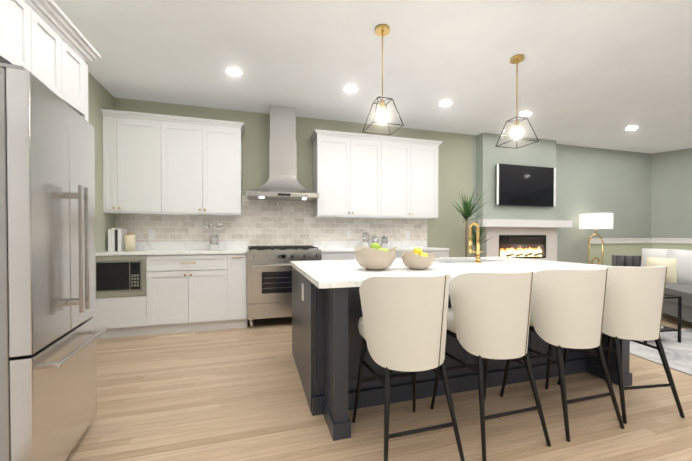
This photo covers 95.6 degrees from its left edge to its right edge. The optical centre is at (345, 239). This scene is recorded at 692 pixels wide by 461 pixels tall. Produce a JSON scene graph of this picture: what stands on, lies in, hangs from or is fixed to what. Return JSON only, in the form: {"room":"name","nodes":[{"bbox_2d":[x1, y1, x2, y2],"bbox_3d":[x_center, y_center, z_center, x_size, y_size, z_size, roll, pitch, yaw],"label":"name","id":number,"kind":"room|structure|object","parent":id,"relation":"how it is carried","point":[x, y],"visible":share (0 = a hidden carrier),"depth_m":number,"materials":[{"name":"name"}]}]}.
{"room":"kitchen and living room","nodes":[
{"label":"kitchen and living room","id":0,"kind":"room"},
{"bbox_2d":[88,72,114,251],"bbox_3d":[-1.862,-0.301,0.127,0.100,2.880,7.970,0,1,-16],"label":"wall","id":1,"kind":"structure","parent":0,"point":[100,96],"depth_m":3.56,"materials":[{"name":"green paint"}]},
{"bbox_2d":[0,0,43,82],"bbox_3d":[-1.779,-0.942,1.277,0.698,0.385,0.284,0,1,-16],"label":"upper cabinet","id":2,"kind":"object","parent":1,"relation":"attached to","point":[21,21],"depth_m":1.42,"materials":[{"name":"white wood"}]},
{"bbox_2d":[44,4,71,107],"bbox_3d":[-1.838,-0.944,1.483,0.698,0.385,0.330,0,1,-16],"label":"upper cabinet","id":3,"kind":"object","parent":1,"relation":"attached to","point":[48,44],"depth_m":1.66,"materials":[{"name":"white wood"}]},
{"bbox_2d":[72,36,87,119],"bbox_3d":[-1.897,-0.946,1.688,0.698,0.385,0.284,0,1,-16],"label":"upper cabinet","id":4,"kind":"object","parent":1,"relation":"attached to","point":[79,53],"depth_m":1.87,"materials":[{"name":"white wood"}]},
{"bbox_2d":[53,0,691,153],"bbox_3d":[4.441,-1.812,1.927,13.220,0.100,8.170,0,1,-16],"label":"ceiling","id":5,"kind":"structure","parent":0,"point":[602,74],"depth_m":3.13,"materials":[{"name":"white paint"}]},
{"bbox_2d":[226,67,242,75],"bbox_3d":[-1.184,-1.784,3.319,0.170,0.028,0.170,0,1,-16],"label":"recessed light","id":6,"kind":"object","parent":5,"relation":"in","point":[234,71],"visible":0.92,"depth_m":3.31,"materials":[{"name":"white"}]},
{"bbox_2d":[344,85,357,91],"bbox_3d":[0.057,-1.788,3.708,0.170,0.028,0.170,0,1,-16],"label":"recessed light","id":7,"kind":"object","parent":5,"relation":"in","point":[350,88],"visible":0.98,"depth_m":3.69,"materials":[{"name":"white"}]},
{"bbox_2d":[362,24,403,134],"bbox_3d":[0.306,-1.347,2.640,0.269,0.844,0.269,0,1,-16],"label":"pendant light","id":8,"kind":"object","parent":5,"relation":"hanging from","point":[381,30],"visible":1,"depth_m":2.62,"materials":[{"name":"gold metal"}]},
{"bbox_2d":[439,100,451,105],"bbox_3d":[1.304,-1.793,4.109,0.170,0.028,0.170,0,1,-16],"label":"recessed light","id":9,"kind":"object","parent":5,"relation":"in","point":[445,102],"visible":0.9,"depth_m":4.10,"materials":[{"name":"white"}]},
{"bbox_2d":[495,54,538,148],"bbox_3d":[1.673,-1.352,3.070,0.269,0.844,0.269,0,1,-16],"label":"pendant light","id":10,"kind":"object","parent":5,"relation":"hanging from","point":[516,60],"visible":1,"depth_m":3.06,"materials":[{"name":"gold metal"}]},
{"bbox_2d":[518,111,531,115],"bbox_3d":[2.553,-1.797,4.469,0.170,0.028,0.170,0,1,-16],"label":"recessed light","id":11,"kind":"object","parent":5,"relation":"in","point":[525,113],"visible":0.79,"depth_m":4.45,"materials":[{"name":"white"}]},
{"bbox_2d":[625,126,638,129],"bbox_3d":[4.610,-1.804,5.061,0.170,0.028,0.170,0,1,-16],"label":"recessed light","id":12,"kind":"object","parent":5,"relation":"in","point":[631,127],"visible":0.81,"depth_m":5.04,"materials":[{"name":"white"}]},
{"bbox_2d":[65,312,691,460],"bbox_3d":[4.441,1.168,1.961,13.220,0.100,8.170,0,1,-16],"label":"floor","id":13,"kind":"structure","parent":0,"point":[235,394],"depth_m":1.99,"materials":[{"name":"brown wood"}]},
{"bbox_2d":[0,63,105,460],"bbox_3d":[-1.634,0.221,1.463,0.686,1.806,0.700,0,1,-22],"label":"fridge","id":14,"kind":"object","parent":13,"relation":"on","point":[50,334],"visible":1,"depth_m":1.33,"materials":[{"name":"silver metal"}]},
{"bbox_2d":[92,296,143,338],"bbox_3d":[-2.581,0.868,3.757,0.518,0.459,0.617,0,1,-16],"label":"base cabinet","id":15,"kind":"object","parent":13,"relation":"on","point":[121,316],"depth_m":3.47,"materials":[{"name":"white wood"}]},
{"bbox_2d":[95,255,146,297],"bbox_3d":[-2.549,0.409,3.636,0.514,0.452,0.422,0,1,-16],"label":"microwave","id":16,"kind":"object","parent":15,"relation":"in","point":[120,275],"visible":0.9,"depth_m":3.45,"materials":[{"name":"silver metal"}]},
{"bbox_2d":[157,333,194,337],"bbox_3d":[-1.938,1.096,3.582,0.380,0.006,0.070,0,1,-16],"label":"floor vent","id":17,"kind":"object","parent":13,"relation":"in","point":[172,335],"visible":1,"depth_m":3.56,"materials":[{"name":"beige"}]},
{"bbox_2d":[144,253,231,334],"bbox_3d":[-1.899,0.634,3.951,0.902,0.921,0.617,0,1,-16],"label":"base cabinet","id":18,"kind":"object","parent":13,"relation":"on","point":[187,292],"depth_m":3.66,"materials":[{"name":"white wood"}]},
{"bbox_2d":[95,249,247,256],"bbox_3d":[-2.060,0.157,3.889,1.596,0.031,0.637,0,1,-16],"label":"countertop","id":19,"kind":"structure","parent":18,"relation":"on","point":[149,252],"depth_m":3.65,"materials":[{"name":"white stone"}]},
{"bbox_2d":[108,228,126,250],"bbox_3d":[-2.764,0.006,3.800,0.129,0.270,0.200,0,1,-16],"label":"books","id":20,"kind":"object","parent":19,"relation":"on","point":[115,239],"visible":0.88,"depth_m":3.71,"materials":[{"name":"white paper"}]},
{"bbox_2d":[124,233,135,250],"bbox_3d":[-2.618,0.034,3.800,0.110,0.215,0.110,0,1,-16],"label":"canister","id":21,"kind":"object","parent":19,"relation":"on","point":[129,241],"visible":0.96,"depth_m":3.76,"materials":[{"name":"beige ceramic"}]},
{"bbox_2d":[204,222,223,249],"bbox_3d":[-1.687,-0.043,4.016,0.227,0.362,0.116,0,1,-16],"label":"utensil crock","id":22,"kind":"object","parent":19,"relation":"on","point":[213,243],"visible":1,"depth_m":3.97,"materials":[{"name":"silver metal"}]},
{"bbox_2d":[232,253,247,328],"bbox_3d":[-1.429,0.633,4.087,0.277,0.921,0.617,0,1,-16],"label":"base cabinet","id":23,"kind":"object","parent":13,"relation":"on","point":[239,260],"depth_m":3.81,"materials":[{"name":"white wood"}]},
{"bbox_2d":[247,245,321,327],"bbox_3d":[-0.835,0.594,4.193,0.916,0.996,0.713,0,1,-16],"label":"range","id":24,"kind":"object","parent":13,"relation":"on","point":[269,281],"visible":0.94,"depth_m":3.87,"materials":[{"name":"silver metal"}]},
{"bbox_2d":[322,253,355,259],"bbox_3d":[0.076,0.628,4.520,1.009,0.921,0.617,0,1,-16],"label":"base cabinet","id":25,"kind":"object","parent":13,"relation":"on","point":[325,256],"depth_m":4.15,"materials":[{"name":"white wood"}]},
{"bbox_2d":[320,245,431,252],"bbox_3d":[0.506,0.149,4.628,1.898,0.031,0.637,0,1,-16],"label":"countertop","id":26,"kind":"structure","parent":25,"relation":"on","point":[399,248],"depth_m":4.39,"materials":[{"name":"white stone"}]},
{"bbox_2d":[362,231,368,247],"bbox_3d":[0.289,0.006,4.617,0.098,0.252,0.100,0,1,-16],"label":"steel canister","id":27,"kind":"object","parent":26,"relation":"on","point":[365,240],"depth_m":4.58,"materials":[{"name":"silver metal"}]},
{"bbox_2d":[372,235,377,242],"bbox_3d":[0.435,0.035,4.691,0.098,0.192,0.100,0,1,-16],"label":"steel canister","id":28,"kind":"object","parent":26,"relation":"on","point":[374,239],"depth_m":4.65,"materials":[{"name":"silver metal"}]},
{"bbox_2d":[381,235,387,247],"bbox_3d":[0.583,0.034,4.754,0.098,0.192,0.100,0,1,-16],"label":"steel canister","id":29,"kind":"object","parent":26,"relation":"on","point":[384,240],"depth_m":4.71,"materials":[{"name":"silver metal"}]},
{"bbox_2d":[352,273,464,460],"bbox_3d":[0.312,0.649,1.731,0.500,0.946,0.524,0,1,-16],"label":"stool","id":30,"kind":"object","parent":13,"relation":"on","point":[402,324],"visible":1,"depth_m":1.52,"materials":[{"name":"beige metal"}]},
{"bbox_2d":[395,249,448,258],"bbox_3d":[0.937,0.625,4.768,1.020,0.921,0.617,0,1,-16],"label":"base cabinet","id":31,"kind":"object","parent":13,"relation":"on","point":[440,253],"depth_m":4.55,"materials":[{"name":"white wood"}]},
{"bbox_2d":[290,260,631,440],"bbox_3d":[0.841,0.682,2.722,2.452,0.855,1.391,0,1,-16],"label":"kitchen island","id":32,"kind":"object","parent":13,"relation":"on","point":[327,337],"depth_m":2.11,"materials":[{"name":"grey wood"}]},
{"bbox_2d":[290,256,608,287],"bbox_3d":[0.853,0.237,2.727,2.495,0.035,1.450,0,1,-16],"label":"island countertop","id":33,"kind":"structure","parent":32,"relation":"on","point":[324,273],"depth_m":2.39,"materials":[{"name":"white stone"}]},
{"bbox_2d":[354,243,395,269],"bbox_3d":[0.224,0.124,2.306,0.310,0.198,0.312,0,1,-16],"label":"bowl","id":34,"kind":"object","parent":33,"relation":"on","point":[375,256],"visible":1,"depth_m":2.20,"materials":[{"name":"beige ceramic"}]},
{"bbox_2d":[401,247,435,269],"bbox_3d":[0.540,0.142,2.342,0.250,0.162,0.252,0,1,-16],"label":"bowl","id":35,"kind":"object","parent":33,"relation":"on","point":[416,258],"visible":1,"depth_m":2.26,"materials":[{"name":"beige ceramic"}]},
{"bbox_2d":[468,222,482,262],"bbox_3d":[1.204,0.030,2.897,0.123,0.372,0.086,0,1,-16],"label":"faucet","id":36,"kind":"object","parent":33,"relation":"on","point":[477,251],"visible":1,"depth_m":2.89,"materials":[{"name":"gold metal"}]},
{"bbox_2d":[449,186,489,256],"bbox_3d":[1.903,0.123,4.787,0.639,1.923,0.910,0,1,-16],"label":"plant","id":37,"kind":"object","parent":13,"relation":"on","point":[467,211],"visible":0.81,"depth_m":4.78,"materials":[{"name":"green plant"}]},
{"bbox_2d":[430,270,550,460],"bbox_3d":[0.831,0.647,1.880,0.500,0.946,0.524,0,1,-16],"label":"stool","id":38,"kind":"object","parent":13,"relation":"on","point":[488,316],"visible":0.96,"depth_m":1.67,"materials":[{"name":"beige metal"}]},
{"bbox_2d":[468,219,572,260],"bbox_3d":[3.085,0.372,5.519,1.910,1.410,0.360,0,1,-16],"label":"fireplace","id":39,"kind":"object","parent":13,"relation":"on","point":[528,239],"visible":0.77,"depth_m":5.46,"materials":[{"name":"white tile"}]},
{"bbox_2d":[500,268,623,441],"bbox_3d":[1.364,0.645,2.034,0.500,0.946,0.524,0,1,-16],"label":"stool","id":40,"kind":"object","parent":13,"relation":"on","point":[567,309],"visible":0.9,"depth_m":1.83,"materials":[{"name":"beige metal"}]},
{"bbox_2d":[580,213,612,264],"bbox_3d":[4.690,0.300,5.889,0.490,1.544,0.490,0,1,-16],"label":"floor lamp","id":41,"kind":"object","parent":13,"relation":"on","point":[595,221],"visible":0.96,"depth_m":5.74,"materials":[{"name":"white fabric"}]},
{"bbox_2d":[557,266,684,423],"bbox_3d":[1.864,0.644,2.175,0.501,0.946,0.571,0,1,-16],"label":"stool","id":42,"kind":"object","parent":13,"relation":"on","point":[633,304],"visible":0.73,"depth_m":1.97,"materials":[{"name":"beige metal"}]},
{"bbox_2d":[588,238,691,265],"bbox_3d":[8.542,0.561,2.996,5.439,1.090,8.237,0,1,-16],"label":"half wall","id":43,"kind":"structure","parent":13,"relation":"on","point":[623,246],"depth_m":6.39,"materials":[{"name":"white"}]},
{"bbox_2d":[630,328,691,375],"bbox_3d":[4.820,1.108,2.204,3.900,0.012,3.400,0,1,-8],"label":"rug","id":44,"kind":"object","parent":13,"relation":"on","point":[679,356],"visible":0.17,"depth_m":3.08,"materials":[{"name":"white carpet"}]},
{"bbox_2d":[612,248,691,322],"bbox_3d":[4.689,0.622,4.112,0.960,0.919,2.650,0,1,19],"label":"sofa","id":45,"kind":"object","parent":44,"relation":"on","point":[677,263],"visible":0.65,"depth_m":4.46,"materials":[{"name":"grey fabric"}]},
{"bbox_2d":[644,294,681,342],"bbox_3d":[3.298,0.845,3.433,0.440,0.488,0.320,0,1,-8],"label":"side table","id":46,"kind":"object","parent":44,"relation":"on","point":[666,328],"visible":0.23,"depth_m":3.31,"materials":[{"name":"dark wood"},{"name":"black metal"}]},
{"bbox_2d":[115,98,651,263],"bbox_3d":[3.324,-0.366,5.821,13.220,2.880,0.100,0,1,-16],"label":"wall","id":47,"kind":"structure","parent":0,"point":[616,183],"depth_m":5.40,"materials":[{"name":"green paint"}]},
{"bbox_2d":[102,113,135,216],"bbox_3d":[-2.771,-0.893,3.827,0.202,1.141,0.338,0,1,-16],"label":"upper cabinet","id":48,"kind":"object","parent":47,"relation":"attached to","point":[113,123],"depth_m":3.67,"materials":[{"name":"white wood"}]},
{"bbox_2d":[124,113,171,216],"bbox_3d":[-2.502,-0.894,3.905,0.564,1.141,0.338,0,1,-16],"label":"upper cabinet","id":49,"kind":"object","parent":47,"relation":"attached to","point":[145,138],"depth_m":3.77,"materials":[{"name":"white wood"}]},
{"bbox_2d":[148,230,154,238],"bbox_3d":[-2.522,-0.064,4.072,0.075,0.115,0.005,0,1,-16],"label":"electrical outlet","id":50,"kind":"object","parent":47,"relation":"attached to","point":[151,234],"visible":1,"depth_m":4.07,"materials":[{"name":"white plastic"}]},
{"bbox_2d":[168,117,243,216],"bbox_3d":[-1.876,-0.896,4.085,0.977,1.141,0.338,0,1,-16],"label":"upper cabinet","id":51,"kind":"object","parent":47,"relation":"attached to","point":[174,183],"depth_m":3.94,"materials":[{"name":"white wood"}]},
{"bbox_2d":[135,241,426,248],"bbox_3d":[-0.787,0.081,4.567,4.418,0.105,0.016,0,1,-16],"label":"backsplash","id":52,"kind":"structure","parent":47,"relation":"attached to","point":[138,244],"depth_m":4.33,"materials":[{"name":"white stone"}]},
{"bbox_2d":[246,105,318,201],"bbox_3d":[-0.872,-1.165,4.281,0.930,1.239,0.487,0,1,-16],"label":"range hood","id":53,"kind":"object","parent":47,"relation":"attached to","point":[282,183],"visible":1,"depth_m":4.20,"materials":[{"name":"silver metal"}]},
{"bbox_2d":[346,231,350,237],"bbox_3d":[0.043,-0.072,4.811,0.075,0.115,0.005,0,1,-16],"label":"electrical outlet","id":54,"kind":"object","parent":47,"relation":"attached to","point":[348,234],"visible":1,"depth_m":4.81,"materials":[{"name":"white plastic"}]},
{"bbox_2d":[312,133,387,216],"bbox_3d":[0.044,-0.902,4.639,1.012,1.141,0.338,0,1,-16],"label":"upper cabinet","id":55,"kind":"object","parent":47,"relation":"attached to","point":[350,172],"depth_m":4.48,"materials":[{"name":"white wood"}]},
{"bbox_2d":[384,137,439,220],"bbox_3d":[0.902,-0.905,4.886,1.011,1.141,0.338,0,1,-16],"label":"upper cabinet","id":56,"kind":"object","parent":47,"relation":"attached to","point":[412,165],"depth_m":4.75,"materials":[{"name":"white wood"}]},
{"bbox_2d":[476,133,555,256],"bbox_3d":[3.057,-0.364,5.609,1.590,2.880,0.160,0,1,-16],"label":"wall","id":57,"kind":"structure","parent":0,"point":[540,153],"depth_m":5.43,"materials":[{"name":"green paint"}]},
{"bbox_2d":[496,163,555,206],"bbox_3d":[3.152,-0.932,5.505,1.284,0.700,0.075,0,1,-16],"label":"tv","id":58,"kind":"object","parent":57,"relation":"attached to","point":[519,185],"visible":0.98,"depth_m":5.47,"materials":[{"name":"black metal"}]},
{"bbox_2d":[651,148,691,237],"bbox_3d":[9.428,-0.337,3.281,0.100,2.880,9.020,-1,1,-40],"label":"wall","id":59,"kind":"structure","parent":0,"point":[671,194],"depth_m":6.44,"materials":[{"name":"green paint"}]}
]}

